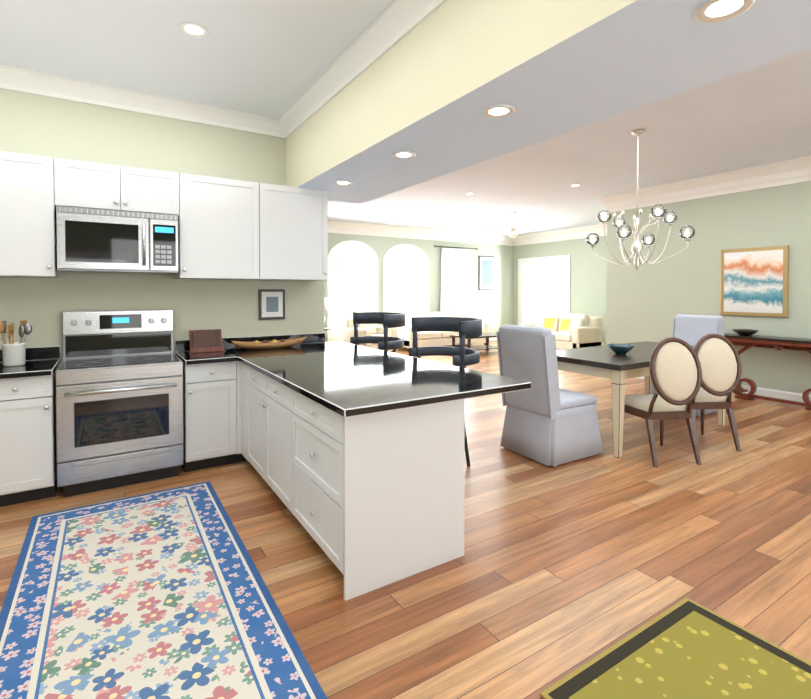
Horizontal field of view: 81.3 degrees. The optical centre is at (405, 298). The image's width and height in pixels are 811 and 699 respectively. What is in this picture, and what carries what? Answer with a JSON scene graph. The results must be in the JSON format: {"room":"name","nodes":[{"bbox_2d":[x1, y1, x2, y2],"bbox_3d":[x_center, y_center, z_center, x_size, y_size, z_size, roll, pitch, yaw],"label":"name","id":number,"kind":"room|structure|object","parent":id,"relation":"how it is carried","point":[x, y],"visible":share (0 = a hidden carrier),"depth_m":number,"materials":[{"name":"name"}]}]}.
{"room":"kitchen","nodes":[
{"label":"kitchen","id":0,"kind":"room"},
{"bbox_2d":[0,88,323,362],"bbox_3d":[-2.415,-0.177,4.093,3.600,3.140,0.120,-1,1,-32],"label":"wall","id":1,"kind":"structure","parent":0,"point":[37,125],"depth_m":4.11,"materials":[{"name":"beige paint"}]},
{"bbox_2d":[0,151,58,277],"bbox_3d":[-2.880,-0.608,3.514,0.459,0.880,0.339,-1,1,-32],"label":"upper cabinet","id":2,"kind":"object","parent":1,"relation":"attached to","point":[28,226],"depth_m":3.42,"materials":[{"name":"white wood"}]},
{"bbox_2d":[56,158,179,214],"bbox_3d":[-2.331,-0.876,3.856,0.840,0.355,0.339,-1,1,-32],"label":"upper cabinet","id":3,"kind":"object","parent":1,"relation":"attached to","point":[79,184],"depth_m":3.70,"materials":[{"name":"white wood"}]},
{"bbox_2d":[56,206,178,273],"bbox_3d":[-2.304,-0.453,3.820,0.810,0.470,0.438,-1,1,-32],"label":"microwave","id":4,"kind":"object","parent":3,"relation":"attached to","point":[99,241],"visible":1,"depth_m":3.66,"materials":[{"name":"silver metal"}]},
{"bbox_2d":[0,64,275,136],"bbox_3d":[-2.480,-1.674,3.893,2.820,0.140,0.110,-1,1,-32],"label":"crown molding","id":5,"kind":"structure","parent":1,"relation":"attached to","point":[11,78],"depth_m":3.98,"materials":[{"name":"white wood"}]},
{"bbox_2d":[175,173,267,279],"bbox_3d":[-1.672,-0.620,4.277,0.719,0.880,0.339,-1,1,-32],"label":"upper cabinet","id":6,"kind":"object","parent":1,"relation":"attached to","point":[230,229],"depth_m":4.13,"materials":[{"name":"white wood"}]},
{"bbox_2d":[259,289,284,319],"bbox_3d":[-1.327,0.054,4.697,0.260,0.300,0.024,-1,1,-32],"label":"framed picture","id":7,"kind":"object","parent":1,"relation":"attached to","point":[271,304],"visible":0.98,"depth_m":4.68,"materials":[{"name":"black"}]},
{"bbox_2d":[268,184,327,280],"bbox_3d":[-1.160,-0.625,4.600,0.729,0.880,0.339,-1,1,-32],"label":"upper cabinet","id":8,"kind":"object","parent":1,"relation":"attached to","point":[297,217],"depth_m":4.49,"materials":[{"name":"white wood"}]},
{"bbox_2d":[0,340,810,698],"bbox_3d":[2.319,1.395,6.529,15.300,0.080,14.500,-1,1,-32],"label":"floor","id":9,"kind":"structure","parent":0,"point":[550,576],"depth_m":2.61,"materials":[{"name":"brown wood"}]},
{"bbox_2d":[0,361,59,506],"bbox_3d":[-3.119,0.967,3.219,1.204,0.880,0.624,-1,1,-32],"label":"base cabinet","id":10,"kind":"object","parent":9,"relation":"on","point":[28,447],"depth_m":3.22,"materials":[{"name":"white wood"}]},
{"bbox_2d":[0,320,31,366],"bbox_3d":[-2.838,0.319,3.432,0.199,0.326,0.203,-1,1,-32],"label":"utensil crock","id":11,"kind":"object","parent":10,"relation":"on","point":[13,353],"visible":1,"depth_m":3.39,"materials":[{"name":"white ceramic"}]},
{"bbox_2d":[56,309,183,497],"bbox_3d":[-2.227,0.749,3.717,0.800,1.300,0.718,-1,1,-32],"label":"range","id":12,"kind":"object","parent":9,"relation":"on","point":[119,398],"visible":1,"depth_m":3.54,"materials":[{"name":"silver metal"}]},
{"bbox_2d":[0,481,326,698],"bbox_3d":[-1.297,1.415,2.293,1.070,0.010,2.440,-1,1,-32],"label":"kitchen rug","id":13,"kind":"object","parent":9,"relation":"on","point":[164,594],"visible":0.96,"depth_m":2.13,"materials":[{"name":"multicoloured fabric"}]},
{"bbox_2d":[175,349,243,471],"bbox_3d":[-1.714,0.953,4.107,0.440,0.880,0.624,-1,1,-32],"label":"base cabinet","id":14,"kind":"object","parent":9,"relation":"on","point":[209,379],"depth_m":3.84,"materials":[{"name":"white wood"}]},
{"bbox_2d":[188,329,223,352],"bbox_3d":[-1.782,0.374,4.224,0.280,0.193,0.111,-1,1,-32],"label":"cookbook stand","id":15,"kind":"object","parent":14,"relation":"on","point":[200,341],"visible":1,"depth_m":4.19,"materials":[{"name":"brown wood"}]},
{"bbox_2d":[232,337,305,349],"bbox_3d":[-1.279,0.421,4.477,0.720,0.090,0.190,-1,1,-32],"label":"bowl","id":16,"kind":"object","parent":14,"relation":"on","point":[272,344],"visible":1,"depth_m":4.42,"materials":[{"name":"brown wood"}]},
{"bbox_2d":[236,353,327,462],"bbox_3d":[-1.031,0.954,4.028,0.730,0.880,0.279,-1,1,-32],"label":"base cabinet","id":17,"kind":"object","parent":9,"relation":"on","point":[241,366],"depth_m":3.92,"materials":[{"name":"white wood"}]},
{"bbox_2d":[248,357,339,473],"bbox_3d":[-0.820,0.959,3.722,0.700,0.880,0.577,-1,1,-32],"label":"base cabinet","id":18,"kind":"object","parent":9,"relation":"on","point":[254,367],"depth_m":3.59,"materials":[{"name":"white wood"}]},
{"bbox_2d":[260,361,383,502],"bbox_3d":[-0.559,0.966,3.308,0.700,0.880,0.639,-1,1,-32],"label":"base cabinet","id":19,"kind":"object","parent":9,"relation":"on","point":[272,381],"depth_m":3.19,"materials":[{"name":"white wood"}]},
{"bbox_2d":[324,298,332,329],"bbox_3d":[-1.929,0.629,10.753,0.540,1.320,0.540,-1,1,-32],"label":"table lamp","id":20,"kind":"object","parent":9,"relation":"on","point":[326,306],"visible":0.19,"depth_m":10.65,"materials":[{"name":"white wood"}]},
{"bbox_2d":[342,317,397,351],"bbox_3d":[-0.827,0.826,10.850,0.950,0.923,0.940,-1,1,-44],"label":"armchair","id":21,"kind":"object","parent":9,"relation":"on","point":[363,329],"visible":0.42,"depth_m":10.74,"materials":[{"name":"fabric"}]},
{"bbox_2d":[284,373,467,600],"bbox_3d":[-0.195,0.974,2.751,0.720,0.880,0.809,-1,1,-32],"label":"base cabinet","id":22,"kind":"object","parent":9,"relation":"on","point":[353,454],"depth_m":2.42,"materials":[{"name":"white wood"}]},
{"bbox_2d":[350,312,405,352],"bbox_3d":[-0.300,0.767,5.042,0.582,1.227,0.722,-1,1,-32],"label":"bar stool","id":23,"kind":"object","parent":9,"relation":"on","point":[385,341],"visible":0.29,"depth_m":5.23,"materials":[{"name":"black fabric"}]},
{"bbox_2d":[397,311,488,347],"bbox_3d":[0.940,0.804,12.261,2.500,0.923,0.940,-1,1,-32],"label":"sofa","id":24,"kind":"object","parent":9,"relation":"on","point":[432,338],"visible":0.35,"depth_m":11.72,"materials":[{"name":"fabric"}]},
{"bbox_2d":[409,317,481,466],"bbox_3d":[0.340,0.783,4.027,0.582,1.227,0.722,-1,1,-32],"label":"bar stool","id":25,"kind":"object","parent":9,"relation":"on","point":[461,354],"visible":0.42,"depth_m":4.23,"materials":[{"name":"black painted wood"},{"name":"black leather"}]},
{"bbox_2d":[449,333,497,350],"bbox_3d":[1.725,1.063,11.117,1.200,0.440,0.700,-1,1,-32],"label":"coffee table","id":26,"kind":"object","parent":9,"relation":"on","point":[487,346],"visible":0.48,"depth_m":11.02,"materials":[{"name":"brown wood"}]},
{"bbox_2d":[496,324,602,466],"bbox_3d":[1.302,0.806,4.306,0.756,1.144,0.656,-1,1,-32],"label":"chair","id":27,"kind":"object","parent":9,"relation":"on","point":[548,421],"visible":0.98,"depth_m":4.07,"materials":[{"name":"fabric"}]},
{"bbox_2d":[520,312,602,349],"bbox_3d":[3.797,0.813,11.653,0.940,0.923,1.800,-1,1,-32],"label":"loveseat","id":28,"kind":"object","parent":9,"relation":"on","point":[570,330],"visible":0.62,"depth_m":11.12,"materials":[{"name":"fabric"}]},
{"bbox_2d":[556,341,724,457],"bbox_3d":[2.440,0.964,5.002,2.060,0.830,1.000,-1,1,-32],"label":"dining table","id":29,"kind":"object","parent":9,"relation":"on","point":[606,361],"visible":0.6,"depth_m":4.35,"materials":[{"name":"brown wood"}]},
{"bbox_2d":[607,344,634,353],"bbox_3d":[2.171,0.508,4.765,0.260,0.088,0.260,-1,1,-32],"label":"bowl","id":30,"kind":"object","parent":29,"relation":"on","point":[621,348],"visible":1,"depth_m":4.71,"materials":[{"name":"teal ceramic"}]},
{"bbox_2d":[624,337,701,467],"bbox_3d":[2.239,0.856,4.197,0.490,1.072,0.582,0,1,-8],"label":"chair","id":31,"kind":"object","parent":9,"relation":"on","point":[675,371],"visible":0.81,"depth_m":3.97,"materials":[{"name":"beige fabric"}]},
{"bbox_2d":[540,597,810,698],"bbox_3d":[1.077,1.424,1.699,1.000,0.010,0.640,-1,1,-32],"label":"rug","id":32,"kind":"object","parent":9,"relation":"on","point":[686,648],"visible":0.96,"depth_m":1.82,"materials":[{"name":"yellow fabric"}]},
{"bbox_2d":[652,314,724,416],"bbox_3d":[3.494,0.781,5.900,0.756,1.144,0.656,-1,1,-32],"label":"chair","id":33,"kind":"object","parent":9,"relation":"on","point":[692,330],"visible":0.17,"depth_m":6.00,"materials":[{"name":"fabric"}]},
{"bbox_2d":[658,333,741,452],"bbox_3d":[2.823,0.850,4.543,0.490,1.072,0.582,0,1,-5],"label":"chair","id":34,"kind":"object","parent":9,"relation":"on","point":[719,359],"visible":0.75,"depth_m":4.31,"materials":[{"name":"beige fabric"}]},
{"bbox_2d":[724,333,810,410],"bbox_3d":[4.827,0.932,6.107,0.400,0.860,1.660,-1,1,-32],"label":"console table","id":35,"kind":"object","parent":9,"relation":"on","point":[786,343],"visible":0.88,"depth_m":6.17,"materials":[{"name":"brown wood"}]},
{"bbox_2d":[732,329,758,335],"bbox_3d":[4.628,0.458,6.436,0.300,0.074,0.300,-1,1,-32],"label":"bowl","id":36,"kind":"object","parent":35,"relation":"on","point":[746,332],"visible":1,"depth_m":6.38,"materials":[{"name":"black ceramic"}]},
{"bbox_2d":[0,0,810,234],"bbox_3d":[1.737,-1.822,5.697,12.360,0.100,13.440,-1,1,-32],"label":"ceiling","id":37,"kind":"structure","parent":0,"point":[757,116],"depth_m":4.05,"materials":[{"name":"white paint"}]},
{"bbox_2d":[179,22,208,37],"bbox_3d":[-1.358,-1.726,3.033,0.176,0.009,0.176,-1,1,-32],"label":"recessed light","id":38,"kind":"object","parent":37,"relation":"in","point":[192,29],"visible":1,"depth_m":3.03,"materials":[{"name":"white"}]},
{"bbox_2d":[482,212,544,237],"bbox_3d":[2.280,-1.565,10.044,1.278,0.549,1.260,-1,1,-32],"label":"ceiling fan","id":39,"kind":"object","parent":37,"relation":"hanging from","point":[513,228],"visible":1,"depth_m":9.95,"materials":[{"name":"white"}]},
{"bbox_2d":[586,129,695,269],"bbox_3d":[2.440,-1.030,4.971,1.015,1.459,1.019,-1,1,-32],"label":"pendant chandelier","id":40,"kind":"object","parent":37,"relation":"hanging from","point":[637,249],"visible":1,"depth_m":4.95,"materials":[{"name":"silver metal"}]},
{"bbox_2d":[324,233,513,341],"bbox_3d":[-1.820,-0.291,11.352,12.120,3.140,0.120,-1,1,-32],"label":"wall","id":41,"kind":"structure","parent":0,"point":[494,309],"depth_m":13.68,"materials":[{"name":"beige paint"}]},
{"bbox_2d":[327,240,377,341],"bbox_3d":[-1.280,-0.080,11.606,1.380,2.710,0.030,-1,1,-32],"label":"window","id":42,"kind":"structure","parent":41,"relation":"in","point":[352,283],"depth_m":11.55,"materials":[{"name":"white glass"}]},
{"bbox_2d":[383,244,428,312],"bbox_3d":[0.030,-0.093,12.433,1.440,2.710,0.030,-1,1,-32],"label":"window","id":43,"kind":"structure","parent":41,"relation":"in","point":[405,278],"depth_m":12.41,"materials":[{"name":"white glass"}]},
{"bbox_2d":[328,220,515,245],"bbox_3d":[-1.743,-1.719,11.207,12.120,0.280,0.170,-1,1,-32],"label":"crown molding","id":44,"kind":"structure","parent":41,"relation":"attached to","point":[334,226],"depth_m":12.46,"materials":[{"name":"white wood"}]},
{"bbox_2d":[434,245,477,313],"bbox_3d":[1.421,-0.118,13.265,1.540,2.695,0.107,-1,1,-32],"label":"curtain","id":45,"kind":"object","parent":41,"relation":"attached to","point":[456,290],"visible":0.73,"depth_m":13.22,"materials":[{"name":"fabric"}]},
{"bbox_2d":[479,256,494,289],"bbox_3d":[2.399,-0.761,13.916,0.620,1.000,0.032,-1,1,-32],"label":"picture","id":46,"kind":"object","parent":41,"relation":"attached to","point":[486,272],"visible":0.98,"depth_m":13.90,"materials":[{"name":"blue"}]},
{"bbox_2d":[286,0,810,203],"bbox_3d":[1.144,-1.417,1.886,0.900,0.790,7.620,-1,1,-32],"label":"soffit beam","id":47,"kind":"structure","parent":0,"point":[428,90],"depth_m":2.40,"materials":[{"name":"beige paint"}]},
{"bbox_2d":[334,180,352,185],"bbox_3d":[-0.567,-1.055,4.301,0.176,0.009,0.176,-1,1,-32],"label":"recessed light","id":48,"kind":"object","parent":47,"relation":"attached to","point":[342,182],"visible":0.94,"depth_m":4.29,"materials":[{"name":"white"}]},
{"bbox_2d":[276,0,446,137],"bbox_3d":[0.717,-1.638,1.613,0.110,0.140,7.380,-1,1,-32],"label":"crown molding","id":49,"kind":"structure","parent":47,"relation":"attached to","point":[393,24],"depth_m":3.23,"materials":[{"name":"white wood"}]},
{"bbox_2d":[392,151,415,158],"bbox_3d":[-0.012,-1.042,3.421,0.176,0.009,0.176,-1,1,-32],"label":"recessed light","id":50,"kind":"object","parent":47,"relation":"attached to","point":[403,154],"visible":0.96,"depth_m":3.41,"materials":[{"name":"white"}]},
{"bbox_2d":[483,105,514,117],"bbox_3d":[0.512,-1.028,2.593,0.176,0.009,0.176,-1,1,-32],"label":"recessed light","id":51,"kind":"object","parent":47,"relation":"attached to","point":[496,111],"visible":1,"depth_m":2.59,"materials":[{"name":"white"}]},
{"bbox_2d":[695,0,754,22],"bbox_3d":[1.110,-1.014,1.646,0.176,0.009,0.176,-1,1,-32],"label":"recessed light","id":52,"kind":"object","parent":47,"relation":"attached to","point":[710,11],"visible":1,"depth_m":1.66,"materials":[{"name":"white"}]},
{"bbox_2d":[514,236,606,343],"bbox_3d":[4.769,-0.307,12.380,0.120,3.140,5.420,-1,1,-32],"label":"wall","id":53,"kind":"structure","parent":0,"point":[588,285],"depth_m":12.44,"materials":[{"name":"beige paint"}]},
{"bbox_2d":[518,255,570,325],"bbox_3d":[3.936,0.020,13.562,0.029,2.450,1.900,-1,1,-32],"label":"window","id":54,"kind":"structure","parent":53,"relation":"in","point":[543,284],"depth_m":13.55,"materials":[{"name":"white glass"}]},
{"bbox_2d":[516,224,606,245],"bbox_3d":[4.727,-1.733,12.154,0.170,0.280,5.120,-1,1,-32],"label":"crown molding","id":55,"kind":"structure","parent":53,"relation":"attached to","point":[582,232],"depth_m":12.86,"materials":[{"name":"white wood"}]},
{"bbox_2d":[607,181,810,394],"bbox_3d":[5.801,-0.193,5.084,0.150,3.140,8.020,-1,1,-32],"label":"wall","id":56,"kind":"structure","parent":0,"point":[647,302],"depth_m":6.94,"materials":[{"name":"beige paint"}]},
{"bbox_2d":[599,156,810,212],"bbox_3d":[5.588,-1.623,5.099,0.170,0.280,8.070,-1,1,-32],"label":"crown molding","id":57,"kind":"structure","parent":56,"relation":"attached to","point":[791,171],"depth_m":6.82,"materials":[{"name":"white wood"}]},
{"bbox_2d":[636,376,810,401],"bbox_3d":[5.699,1.305,5.114,0.016,0.145,7.900,-1,1,-32],"label":"baseboard","id":58,"kind":"structure","parent":56,"relation":"attached to","point":[785,395],"depth_m":6.29,"materials":[{"name":"white wood"}]},
{"bbox_2d":[720,245,788,316],"bbox_3d":[4.784,-0.235,6.511,0.036,0.940,0.800,-1,1,-32],"label":"painting","id":59,"kind":"object","parent":56,"relation":"attached to","point":[753,281],"visible":0.96,"depth_m":6.47,"materials":[{"name":"multicoloured paper"}]}
]}

